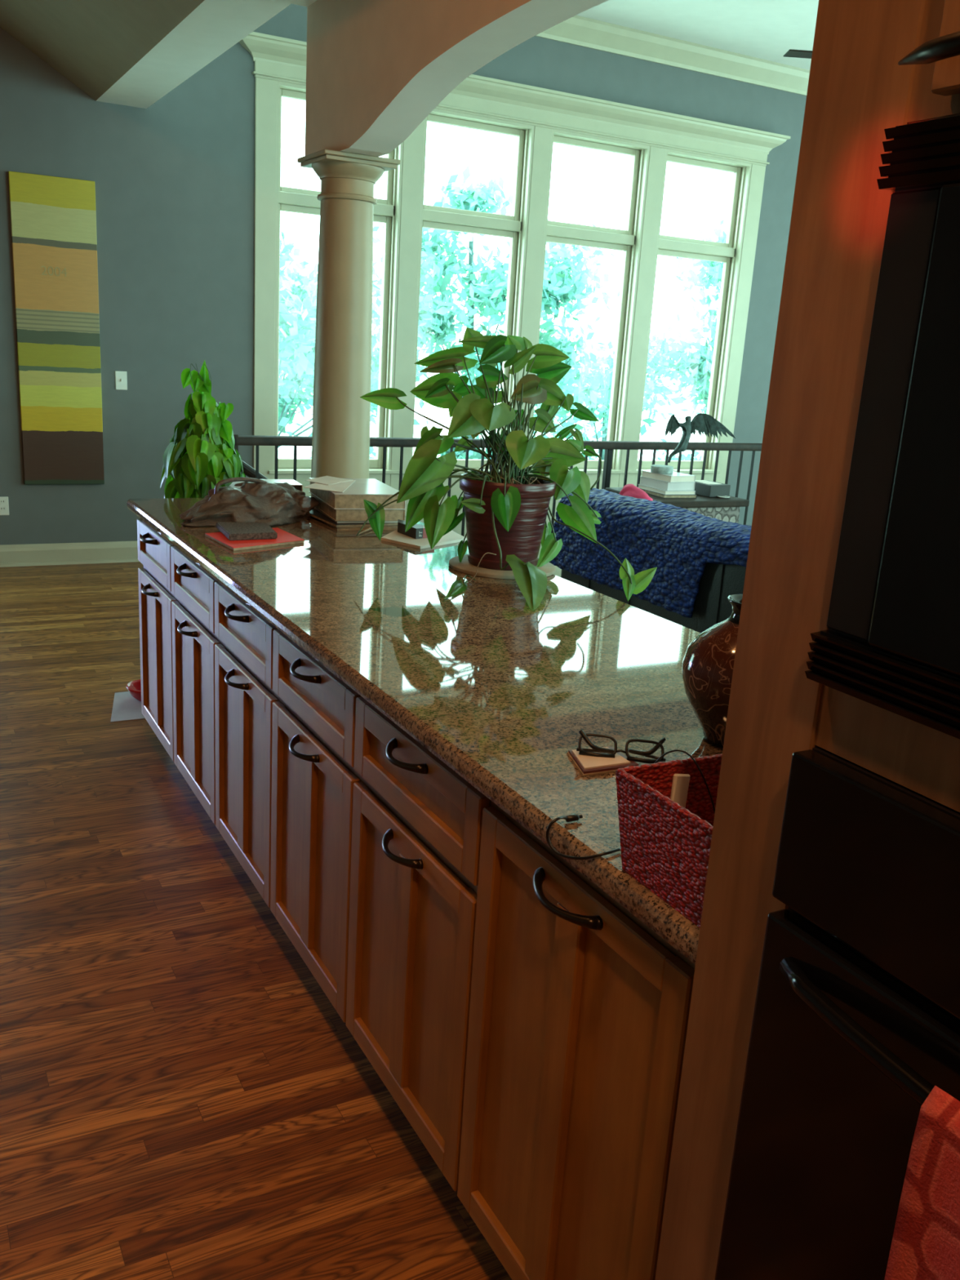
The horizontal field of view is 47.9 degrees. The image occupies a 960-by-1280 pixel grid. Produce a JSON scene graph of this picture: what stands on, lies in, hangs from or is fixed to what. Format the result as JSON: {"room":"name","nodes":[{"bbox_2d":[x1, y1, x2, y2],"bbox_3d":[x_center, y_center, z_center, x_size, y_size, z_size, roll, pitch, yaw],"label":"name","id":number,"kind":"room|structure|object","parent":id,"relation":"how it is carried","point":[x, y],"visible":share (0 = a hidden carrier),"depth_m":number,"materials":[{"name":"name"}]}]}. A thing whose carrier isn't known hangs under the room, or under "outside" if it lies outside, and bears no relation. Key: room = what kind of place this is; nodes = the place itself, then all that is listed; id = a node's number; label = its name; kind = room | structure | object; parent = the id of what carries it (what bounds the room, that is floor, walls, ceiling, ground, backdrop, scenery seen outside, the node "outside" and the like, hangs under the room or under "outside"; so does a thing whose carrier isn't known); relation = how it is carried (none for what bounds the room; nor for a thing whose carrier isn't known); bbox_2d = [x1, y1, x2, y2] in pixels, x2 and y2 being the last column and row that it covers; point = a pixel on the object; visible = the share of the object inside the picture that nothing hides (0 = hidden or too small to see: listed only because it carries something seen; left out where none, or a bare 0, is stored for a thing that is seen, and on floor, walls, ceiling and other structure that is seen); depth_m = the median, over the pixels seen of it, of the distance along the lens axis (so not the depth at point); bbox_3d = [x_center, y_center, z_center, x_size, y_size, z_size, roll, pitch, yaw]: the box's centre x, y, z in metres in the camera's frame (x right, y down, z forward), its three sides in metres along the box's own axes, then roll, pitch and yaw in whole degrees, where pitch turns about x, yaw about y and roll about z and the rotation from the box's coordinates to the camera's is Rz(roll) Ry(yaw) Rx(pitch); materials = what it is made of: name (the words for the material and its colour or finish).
{"room":"kitchen","nodes":[
{"label":"kitchen","id":0,"kind":"room"},
{"bbox_2d":[0,0,204,101],"bbox_3d":[-1.732,-3.020,0.866,4.245,2.681,9.800,-5,17,-28],"label":"ceiling","id":1,"kind":"structure","parent":0,"point":[92,44],"depth_m":5.38,"materials":[{"name":"beige paint"}]},
{"bbox_2d":[0,561,511,1279],"bbox_3d":[1.563,0.641,3.845,12.300,0.030,9.800,-5,17,-28],"label":"floor","id":2,"kind":"structure","parent":0,"point":[182,1097],"depth_m":2.38,"materials":[{"name":"brown wood"}]},
{"bbox_2d":[110,691,145,722],"bbox_3d":[-1.365,0.263,4.490,0.390,0.002,0.353,-5,17,-28],"label":"mat","id":3,"kind":"object","parent":2,"relation":"on","point":[126,707],"visible":0.4,"depth_m":4.41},
{"bbox_2d":[126,679,141,701],"bbox_3d":[-1.383,0.218,4.522,0.184,0.063,0.184,-5,17,-28],"label":"pet bowl","id":4,"kind":"object","parent":3,"relation":"on","point":[134,687],"visible":0.24,"depth_m":4.52,"materials":[{"name":"red ceramic"}]},
{"bbox_2d":[137,518,177,761],"bbox_3d":[-0.871,0.010,3.877,0.659,0.874,0.521,-5,17,-28],"label":"base cabinet","id":5,"kind":"object","parent":2,"relation":"on","point":[156,597],"visible":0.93,"depth_m":3.72,"materials":[{"name":"brown wood"}]},
{"bbox_2d":[170,546,221,824],"bbox_3d":[-0.625,0.146,3.438,0.659,0.874,0.521,-5,17,-28],"label":"base cabinet","id":6,"kind":"object","parent":2,"relation":"on","point":[194,639],"visible":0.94,"depth_m":3.28,"materials":[{"name":"brown wood"}]},
{"bbox_2d":[160,360,245,498],"bbox_3d":[-1.127,-0.423,4.404,0.336,1.397,0.329,1,16,-10],"label":"pothos","id":7,"kind":"object","parent":2,"relation":"on","point":[201,453],"visible":0.44,"depth_m":4.23,"materials":[{"name":"plant"}]},
{"bbox_2d":[214,582,279,907],"bbox_3d":[-0.379,0.282,3.000,0.659,0.874,0.520,-5,17,-28],"label":"base cabinet","id":8,"kind":"object","parent":2,"relation":"on","point":[245,695],"visible":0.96,"depth_m":2.84,"materials":[{"name":"brown wood"}]},
{"bbox_2d":[270,629,361,1022],"bbox_3d":[-0.135,0.417,2.562,0.659,0.874,0.518,-5,17,-28],"label":"base cabinet","id":9,"kind":"object","parent":2,"relation":"on","point":[313,774],"visible":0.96,"depth_m":2.39,"materials":[{"name":"brown wood"}]},
{"bbox_2d":[297,148,400,496],"bbox_3d":[-0.584,-0.837,4.536,0.330,2.190,0.330,-5,17,-28],"label":"column","id":10,"kind":"structure","parent":2,"relation":"on","point":[341,419],"depth_m":4.31,"materials":[{"name":"beige paint"}]},
{"bbox_2d":[346,697,492,1191],"bbox_3d":[0.110,0.553,2.125,0.659,0.874,0.520,-5,17,-28],"label":"base cabinet","id":11,"kind":"object","parent":2,"relation":"on","point":[416,823],"visible":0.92,"depth_m":1.95,"materials":[{"name":"brown wood"}]},
{"bbox_2d":[233,433,762,574],"bbox_3d":[1.109,-0.814,7.117,5.610,0.985,0.068,-5,17,-28],"label":"stair railing","id":12,"kind":"object","parent":2,"relation":"on","point":[240,440],"visible":0.04,"depth_m":6.80,"materials":[{"name":"black metal"}]},
{"bbox_2d":[457,801,695,1279],"bbox_3d":[0.353,0.687,1.692,0.659,0.874,0.510,-5,17,-28],"label":"base cabinet","id":13,"kind":"object","parent":2,"relation":"on","point":[579,1009],"visible":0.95,"depth_m":1.51,"materials":[{"name":"brown wood"}]},
{"bbox_2d":[127,496,723,964],"bbox_3d":[-0.126,-0.103,2.729,0.880,0.040,3.183,-5,17,-28],"label":"countertop","id":14,"kind":"structure","parent":13,"relation":"on","point":[500,690],"depth_m":2.16,"materials":[{"name":"brown stone"}]},
{"bbox_2d":[179,476,319,526],"bbox_3d":[-0.754,-0.463,3.540,0.344,0.146,0.445,8,16,15],"label":"plastic bag","id":15,"kind":"object","parent":14,"relation":"on","point":[246,500],"visible":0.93,"depth_m":3.48,"materials":[{"name":"brown plastic"}]},
{"bbox_2d":[204,527,304,551],"bbox_3d":[-0.670,-0.304,3.242,0.288,0.010,0.231,-10,21,-41],"label":"folder","id":16,"kind":"object","parent":14,"relation":"on","point":[283,538],"visible":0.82,"depth_m":3.18,"materials":[{"name":"red paper"}]},
{"bbox_2d":[216,521,277,540],"bbox_3d":[-0.704,-0.331,3.277,0.153,0.020,0.211,-3,17,-24],"label":"case","id":17,"kind":"object","parent":16,"relation":"on","point":[232,531],"visible":1,"depth_m":3.23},
{"bbox_2d":[264,479,302,491],"bbox_3d":[-0.706,-0.514,3.837,0.120,0.095,0.140,-3,17,-23],"label":"storage box","id":18,"kind":"object","parent":14,"relation":"on","point":[296,485],"visible":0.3,"depth_m":3.82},
{"bbox_2d":[320,520,397,530],"bbox_3d":[-0.425,-0.413,3.699,0.245,0.008,0.360,-4,17,-25],"label":"magazine","id":19,"kind":"object","parent":14,"relation":"on","point":[385,527],"visible":0.11,"depth_m":3.53,"materials":[{"name":"paper"}]},
{"bbox_2d":[309,508,397,527],"bbox_3d":[-0.443,-0.423,3.698,0.260,0.009,0.357,-5,17,-28],"label":"magazine","id":20,"kind":"object","parent":19,"relation":"on","point":[315,513],"visible":0.16,"depth_m":3.57,"materials":[{"name":"grey paper"}]},
{"bbox_2d":[314,506,405,523],"bbox_3d":[-0.422,-0.435,3.712,0.235,0.008,0.350,-3,17,-23],"label":"magazine","id":21,"kind":"object","parent":20,"relation":"on","point":[315,508],"visible":0.18,"depth_m":3.55,"materials":[{"name":"paper"}]},
{"bbox_2d":[311,493,404,520],"bbox_3d":[-0.423,-0.457,3.699,0.235,0.038,0.360,-3,17,-21],"label":"book","id":22,"kind":"object","parent":21,"relation":"on","point":[335,514],"visible":0.48,"depth_m":3.54,"materials":[{"name":"beige paper"}]},
{"bbox_2d":[308,477,405,509],"bbox_3d":[-0.425,-0.502,3.695,0.240,0.050,0.385,-2,16,-21],"label":"book","id":23,"kind":"object","parent":22,"relation":"on","point":[372,490],"visible":0.79,"depth_m":3.55,"materials":[{"name":"beige paper"}]},
{"bbox_2d":[304,479,355,492],"bbox_3d":[-0.510,-0.531,3.677,0.138,0.001,0.365,4,15,0],"label":"envelope","id":24,"kind":"object","parent":23,"relation":"on","point":[341,486],"visible":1,"depth_m":3.61,"materials":[{"name":"paper"}]},
{"bbox_2d":[304,475,352,484],"bbox_3d":[-0.529,-0.555,3.752,0.123,0.001,0.202,10,16,21],"label":"envelope","id":25,"kind":"object","parent":24,"relation":"on","point":[327,480],"visible":1,"depth_m":3.75,"materials":[{"name":"paper"}]},
{"bbox_2d":[355,527,372,535],"bbox_3d":[-0.374,-0.348,3.470,0.009,0.009,0.150,7,16,12],"label":"pen","id":26,"kind":"object","parent":14,"relation":"on","point":[370,528],"visible":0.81,"depth_m":3.49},
{"bbox_2d":[381,524,466,549],"bbox_3d":[-0.162,-0.337,3.481,0.236,0.009,0.384,14,19,34],"label":"document folder","id":27,"kind":"object","parent":14,"relation":"on","point":[395,537],"visible":0.59,"depth_m":3.37,"materials":[{"name":"paper"}]},
{"bbox_2d":[397,519,427,538],"bbox_3d":[-0.200,-0.357,3.465,0.106,0.032,0.175,-5,17,-28],"label":"box","id":28,"kind":"object","parent":27,"relation":"on","point":[417,531],"visible":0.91,"depth_m":3.40,"materials":[{"name":"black cardboard"}]},
{"bbox_2d":[448,554,555,579],"bbox_3d":[0.063,-0.210,3.061,0.304,0.012,0.304,-5,17,-28],"label":"mat","id":29,"kind":"object","parent":14,"relation":"on","point":[464,566],"visible":0.35,"depth_m":2.97,"materials":[{"name":"beige wood"}]},
{"bbox_2d":[355,327,657,610],"bbox_3d":[0.081,-0.467,2.845,0.728,0.677,0.724,-3,17,-23],"label":"potted plant","id":30,"kind":"object","parent":29,"relation":"on","point":[506,510],"visible":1,"depth_m":2.95,"materials":[{"name":"green plant"}]},
{"bbox_2d":[546,813,621,860],"bbox_3d":[0.128,0.255,1.395,0.072,0.043,0.108,-5,17,-28],"label":"charging cable","id":31,"kind":"object","parent":14,"relation":"on","point":[575,817],"visible":1,"depth_m":1.40,"materials":[{"name":"black plastic"}]},
{"bbox_2d":[567,746,639,776],"bbox_3d":[0.180,0.183,1.663,0.104,0.009,0.092,-5,17,-28],"label":"notepad","id":32,"kind":"object","parent":14,"relation":"on","point":[586,765],"visible":0.83,"depth_m":1.64,"materials":[{"name":"paper"}]},
{"bbox_2d":[576,729,666,764],"bbox_3d":[0.219,0.164,1.671,0.139,0.039,0.038,4,15,1],"label":"eyeglasses","id":33,"kind":"object","parent":32,"relation":"on","point":[588,752],"visible":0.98,"depth_m":1.67,"materials":[{"name":"black plastic"}]},
{"bbox_2d":[615,754,722,928],"bbox_3d":[0.310,0.230,1.296,0.244,0.128,0.190,-5,17,-28],"label":"woven basket","id":34,"kind":"object","parent":14,"relation":"on","point":[665,845],"depth_m":1.26,"materials":[{"name":"red wicker"}]},
{"bbox_2d":[654,749,715,813],"bbox_3d":[0.236,0.193,1.398,0.045,0.137,0.174,-8,19,-36],"label":"wire","id":35,"kind":"object","parent":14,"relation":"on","point":[674,750],"visible":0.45,"depth_m":1.34,"materials":[{"name":"black rubber"}]},
{"bbox_2d":[681,594,742,748],"bbox_3d":[0.436,0.052,1.763,0.210,0.240,0.210,-5,17,-28],"label":"vase","id":36,"kind":"object","parent":14,"relation":"on","point":[708,662],"visible":0.24,"depth_m":1.72,"materials":[{"name":"brown ceramic"}]},
{"bbox_2d":[560,562,746,632],"bbox_3d":[1.355,-0.010,4.530,0.966,0.835,2.390,-5,17,-28],"label":"sofa","id":37,"kind":"object","parent":2,"relation":"on","point":[712,606],"visible":0.12,"depth_m":4.33,"materials":[{"name":"fabric"}]},
{"bbox_2d":[619,484,653,500],"bbox_3d":[0.767,-0.634,5.402,0.098,0.280,0.280,-5,17,-28],"label":"throw pillow","id":38,"kind":"object","parent":37,"relation":"on","point":[628,490],"visible":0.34,"depth_m":5.35,"materials":[{"name":"pink fabric"}]},
{"bbox_2d":[550,488,751,617],"bbox_3d":[0.962,-0.316,4.510,0.380,0.383,1.920,-5,17,-28],"label":"quilt","id":39,"kind":"object","parent":37,"relation":"on","point":[679,542],"visible":0.62,"depth_m":4.60,"materials":[{"name":"blue fabric"}]},
{"bbox_2d":[605,487,749,523],"bbox_3d":[1.197,-0.570,6.788,0.670,0.700,0.585,-5,17,-28],"label":"table","id":40,"kind":"object","parent":2,"relation":"on","point":[726,509],"visible":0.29,"depth_m":6.53,"materials":[{"name":"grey wood"}]},
{"bbox_2d":[640,488,697,497],"bbox_3d":[1.147,-0.901,6.621,0.230,0.020,0.300,-3,17,-23],"label":"book","id":41,"kind":"object","parent":40,"relation":"on","point":[653,493],"visible":0.41,"depth_m":6.50,"materials":[{"name":"white paper"}]},
{"bbox_2d":[638,484,695,494],"bbox_3d":[1.140,-0.923,6.615,0.229,0.022,0.296,-5,17,-28],"label":"book","id":42,"kind":"object","parent":41,"relation":"on","point":[642,486],"visible":0.57,"depth_m":6.51,"materials":[{"name":"paper"}]},
{"bbox_2d":[640,475,695,490],"bbox_3d":[1.144,-0.959,6.611,0.218,0.050,0.276,-5,17,-28],"label":"book","id":43,"kind":"object","parent":42,"relation":"on","point":[689,486],"visible":0.79,"depth_m":6.52,"materials":[{"name":"white paper"}]},
{"bbox_2d":[641,470,695,482],"bbox_3d":[1.149,-1.000,6.591,0.200,0.038,0.260,-7,18,-33],"label":"book","id":44,"kind":"object","parent":43,"relation":"on","point":[676,477],"visible":0.82,"depth_m":6.51,"materials":[{"name":"paper"}]},
{"bbox_2d":[650,412,735,474],"bbox_3d":[1.294,-1.197,6.578,0.508,0.364,0.136,-1,16,-17],"label":"statue","id":45,"kind":"object","parent":44,"relation":"on","point":[706,424],"visible":1,"depth_m":6.56,"materials":[{"name":"brown metal"}]},
{"bbox_2d":[694,480,730,497],"bbox_3d":[1.424,-0.944,6.731,0.160,0.078,0.220,-5,17,-28],"label":"box","id":46,"kind":"object","parent":40,"relation":"on","point":[707,488],"visible":0.83,"depth_m":6.65,"materials":[{"name":"cardboard"}]},
{"bbox_2d":[654,0,959,1279],"bbox_3d":[0.752,0.136,0.809,0.704,2.450,0.995,-5,17,-28],"label":"tall cabinet","id":47,"kind":"object","parent":2,"relation":"on","point":[877,65],"visible":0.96,"depth_m":0.98,"materials":[{"name":"brown wood"}]},
{"bbox_2d":[714,746,959,1279],"bbox_3d":[0.679,0.581,0.889,0.625,0.823,0.786,-5,17,-28],"label":"wall oven","id":48,"kind":"object","parent":47,"relation":"in","point":[855,1023],"visible":0.99,"depth_m":0.95,"materials":[{"name":"black metal"}]},
{"bbox_2d":[884,1085,959,1279],"bbox_3d":[0.410,0.552,0.748,0.046,0.360,0.302,-5,17,-28],"label":"dish towel","id":49,"kind":"object","parent":48,"relation":"hanging from","point":[926,1242],"visible":1,"depth_m":0.82,"materials":[{"name":"red fabric"}]},
{"bbox_2d":[804,115,959,739],"bbox_3d":[0.743,-0.104,0.715,0.573,0.458,0.789,-5,17,-28],"label":"microwave","id":50,"kind":"object","parent":47,"relation":"in","point":[891,641],"visible":1,"depth_m":0.86,"materials":[{"name":"black metal"}]},
{"bbox_2d":[0,4,806,545],"bbox_3d":[-0.692,-2.116,7.635,12.300,8.200,0.150,-5,17,-28],"label":"wall","id":51,"kind":"structure","parent":0,"point":[173,177],"depth_m":6.83,"materials":[{"name":"grey paint"}]},
{"bbox_2d":[0,496,8,515],"bbox_3d":[-2.949,-0.827,6.675,0.070,0.115,0.010,-5,17,-28],"label":"wall outlet","id":52,"kind":"object","parent":51,"relation":"attached to","point":[4,504],"visible":1,"depth_m":6.68,"materials":[{"name":"white plastic"}]},
{"bbox_2d":[0,499,5,503],"bbox_3d":[-2.946,-0.854,6.665,0.034,0.028,0.003,-5,17,-28],"label":"socket","id":53,"kind":"object","parent":52,"relation":"attached to","point":[2,501],"depth_m":6.67,"materials":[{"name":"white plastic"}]},
{"bbox_2d":[0,506,5,511],"bbox_3d":[-2.949,-0.812,6.677,0.034,0.028,0.003,-5,17,-28],"label":"socket","id":54,"kind":"object","parent":52,"relation":"attached to","point":[2,508],"depth_m":6.68,"materials":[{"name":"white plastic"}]},
{"bbox_2d":[8,171,104,484],"bbox_3d":[-2.558,-1.847,6.561,0.474,1.799,0.036,-5,17,-28],"label":"canvas","id":55,"kind":"object","parent":51,"relation":"attached to","point":[53,219],"visible":1,"depth_m":6.53,"materials":[{"name":"fabric"}]},
{"bbox_2d":[0,541,137,563],"bbox_3d":[-2.784,-0.543,6.851,1.750,0.134,0.018,-5,17,-28],"label":"baseboard","id":56,"kind":"structure","parent":51,"relation":"attached to","point":[57,552],"depth_m":6.92,"materials":[{"name":"beige paint"}]},
{"bbox_2d":[0,558,139,567],"bbox_3d":[-2.779,-0.483,6.852,1.750,0.020,0.016,-5,17,-28],"label":"trim","id":57,"kind":"structure","parent":51,"relation":"attached to","point":[127,560],"depth_m":6.92,"materials":[{"name":"beige paint"}]},
{"bbox_2d":[115,370,127,390],"bbox_3d":[-2.260,-1.635,6.807,0.071,0.114,0.016,-5,17,-28],"label":"light switch","id":58,"kind":"object","parent":51,"relation":"attached to","point":[121,377],"visible":1,"depth_m":6.81,"materials":[{"name":"white plastic"}]},
{"bbox_2d":[273,80,403,470],"bbox_3d":[-0.998,-2.389,7.369,0.877,2.430,0.166,-5,17,-28],"label":"window","id":59,"kind":"structure","parent":51,"relation":"in","point":[387,211],"depth_m":7.39,"materials":[{"name":"beige paint"}]},
{"bbox_2d":[409,108,534,468],"bbox_3d":[-0.103,-2.464,7.847,0.857,2.430,0.166,-5,17,-28],"label":"window","id":60,"kind":"structure","parent":51,"relation":"in","point":[514,226],"depth_m":7.76,"materials":[{"name":"beige paint"}]},
{"bbox_2d":[273,473,714,577],"bbox_3d":[0.248,-0.532,8.553,3.907,1.580,0.018,-5,17,-28],"label":"trim","id":61,"kind":"structure","parent":51,"relation":"attached to","point":[455,490],"depth_m":8.21,"materials":[{"name":"beige paint"}]},
{"bbox_2d":[268,468,720,474],"bbox_3d":[0.266,-1.316,8.395,3.980,0.025,0.190,-5,17,-28],"label":"trim","id":62,"kind":"structure","parent":51,"relation":"attached to","point":[280,471],"depth_m":8.08,"materials":[{"name":"beige paint"}]},
{"bbox_2d":[252,59,769,515],"bbox_3d":[0.298,-1.777,8.271,4.230,4.130,0.188,-5,17,-28],"label":"trim","id":63,"kind":"structure","parent":51,"relation":"attached to","point":[267,74],"depth_m":7.74,"materials":[{"name":"beige paint"}]},
{"bbox_2d":[238,31,791,154],"bbox_3d":[0.479,-3.792,7.616,4.467,0.138,0.110,-5,17,-28],"label":"trim","id":64,"kind":"structure","parent":51,"relation":"attached to","point":[261,46],"depth_m":7.72,"materials":[{"name":"beige paint"}]},
{"bbox_2d":[528,128,650,470],"bbox_3d":[0.787,-2.539,8.322,0.871,2.430,0.166,-5,17,-28],"label":"window","id":65,"kind":"structure","parent":51,"relation":"in","point":[628,240],"depth_m":8.30,"materials":[{"name":"beige paint"}]},
{"bbox_2d":[535,15,809,95],"bbox_3d":[1.498,-4.341,8.011,7.765,0.150,0.120,-5,17,-28],"label":"trim","id":66,"kind":"structure","parent":51,"relation":"attached to","point":[578,30],"depth_m":7.99,"materials":[{"name":"beige paint"}]},
{"bbox_2d":[635,148,751,470],"bbox_3d":[1.677,-2.614,8.797,0.854,2.430,0.166,-5,17,-28],"label":"window","id":67,"kind":"structure","parent":51,"relation":"in","point":[729,253],"depth_m":8.78,"materials":[{"name":"beige paint"}]},
{"bbox_2d":[304,0,608,156],"bbox_3d":[1.016,-0.720,1.526,0.160,3.750,7.120,-5,17,-28],"label":"archway","id":68,"kind":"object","parent":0,"point":[375,69],"depth_m":3.67,"materials":[{"name":"beige paint"}]},
{"bbox_2d":[576,0,818,70],"bbox_3d":[3.661,-3.188,3.833,8.055,0.100,9.800,-5,17,-28],"label":"ceiling","id":69,"kind":"structure","parent":0,"point":[764,29],"depth_m":7.45,"materials":[{"name":"white paint"}]},
{"bbox_2d":[96,0,316,108],"bbox_3d":[0.241,-2.377,2.169,0.355,0.993,9.800,-5,17,-28],"label":"ceiling beam","id":70,"kind":"structure","parent":69,"relation":"attached to","point":[214,27],"depth_m":4.96,"materials":[{"name":"white paint"}]},
{"bbox_2d":[782,48,812,58],"bbox_3d":[2.783,-3.663,6.498,1.763,0.500,1.769,-5,17,-28],"label":"ceiling fan","id":71,"kind":"object","parent":69,"relation":"hanging from","point":[790,53],"visible":0.05,"depth_m":6.47,"materials":[{"name":"black metal"}]},
{"bbox_3d":[1.516,1.887,9.132,7.600,0.030,1.500,-5,17,-28],"label":"floor","id":72,"kind":"structure","parent":0,"visible":0},
{"bbox_3d":[-0.231,0.843,7.919,3.240,2.410,1.350,-5,17,-28],"label":"trim","id":73,"kind":"structure","parent":72,"relation":"on","visible":0},
{"bbox_2d":[240,460,268,479],"bbox_3d":[-0.696,-0.147,6.633,1.772,1.996,0.056,-5,17,-28],"label":"stair handrail","id":74,"kind":"object","parent":73,"relation":"on","point":[249,471],"visible":0.06,"depth_m":6.04,"materials":[{"name":"brown wood"}]},
{"label":"outside","id":75,"kind":"structure","parent":0,"visible":0},
{"bbox_2d":[278,450,598,459],"bbox_3d":[-4.546,-2.383,23.647,37.000,0.180,30.500,-5,17,-28],"label":"ground","id":76,"kind":"structure","parent":75,"point":[282,454],"depth_m":38.03,"materials":[{"name":"white"}]},
{"bbox_2d":[277,226,422,458],"bbox_3d":[-2.602,-2.334,13.245,3.647,5.478,3.954,11,17,25],"label":"tree","id":77,"kind":"object","parent":76,"relation":"on","point":[297,327],"visible":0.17,"depth_m":12.43,"materials":[{"name":"green plant"}]},
{"bbox_2d":[279,164,622,459],"bbox_3d":[-0.364,-3.133,14.907,4.656,6.404,3.214,10,17,23],"label":"tree","id":78,"kind":"object","parent":76,"relation":"on","point":[434,317],"visible":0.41,"depth_m":13.92,"materials":[{"name":"green plant"}]},
{"bbox_2d":[533,312,707,460],"bbox_3d":[1.879,-2.616,16.687,4.202,4.743,3.312,11,17,25],"label":"tree","id":79,"kind":"object","parent":76,"relation":"on","point":[654,359],"visible":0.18,"depth_m":15.79,"materials":[{"name":"green plant"}]},
{"bbox_2d":[659,219,726,415],"bbox_3d":[4.884,-3.699,17.200,4.648,6.912,3.496,3,15,-3],"label":"tree","id":80,"kind":"object","parent":76,"relation":"on","point":[713,272],"visible":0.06,"depth_m":16.39,"materials":[{"name":"green plant"}]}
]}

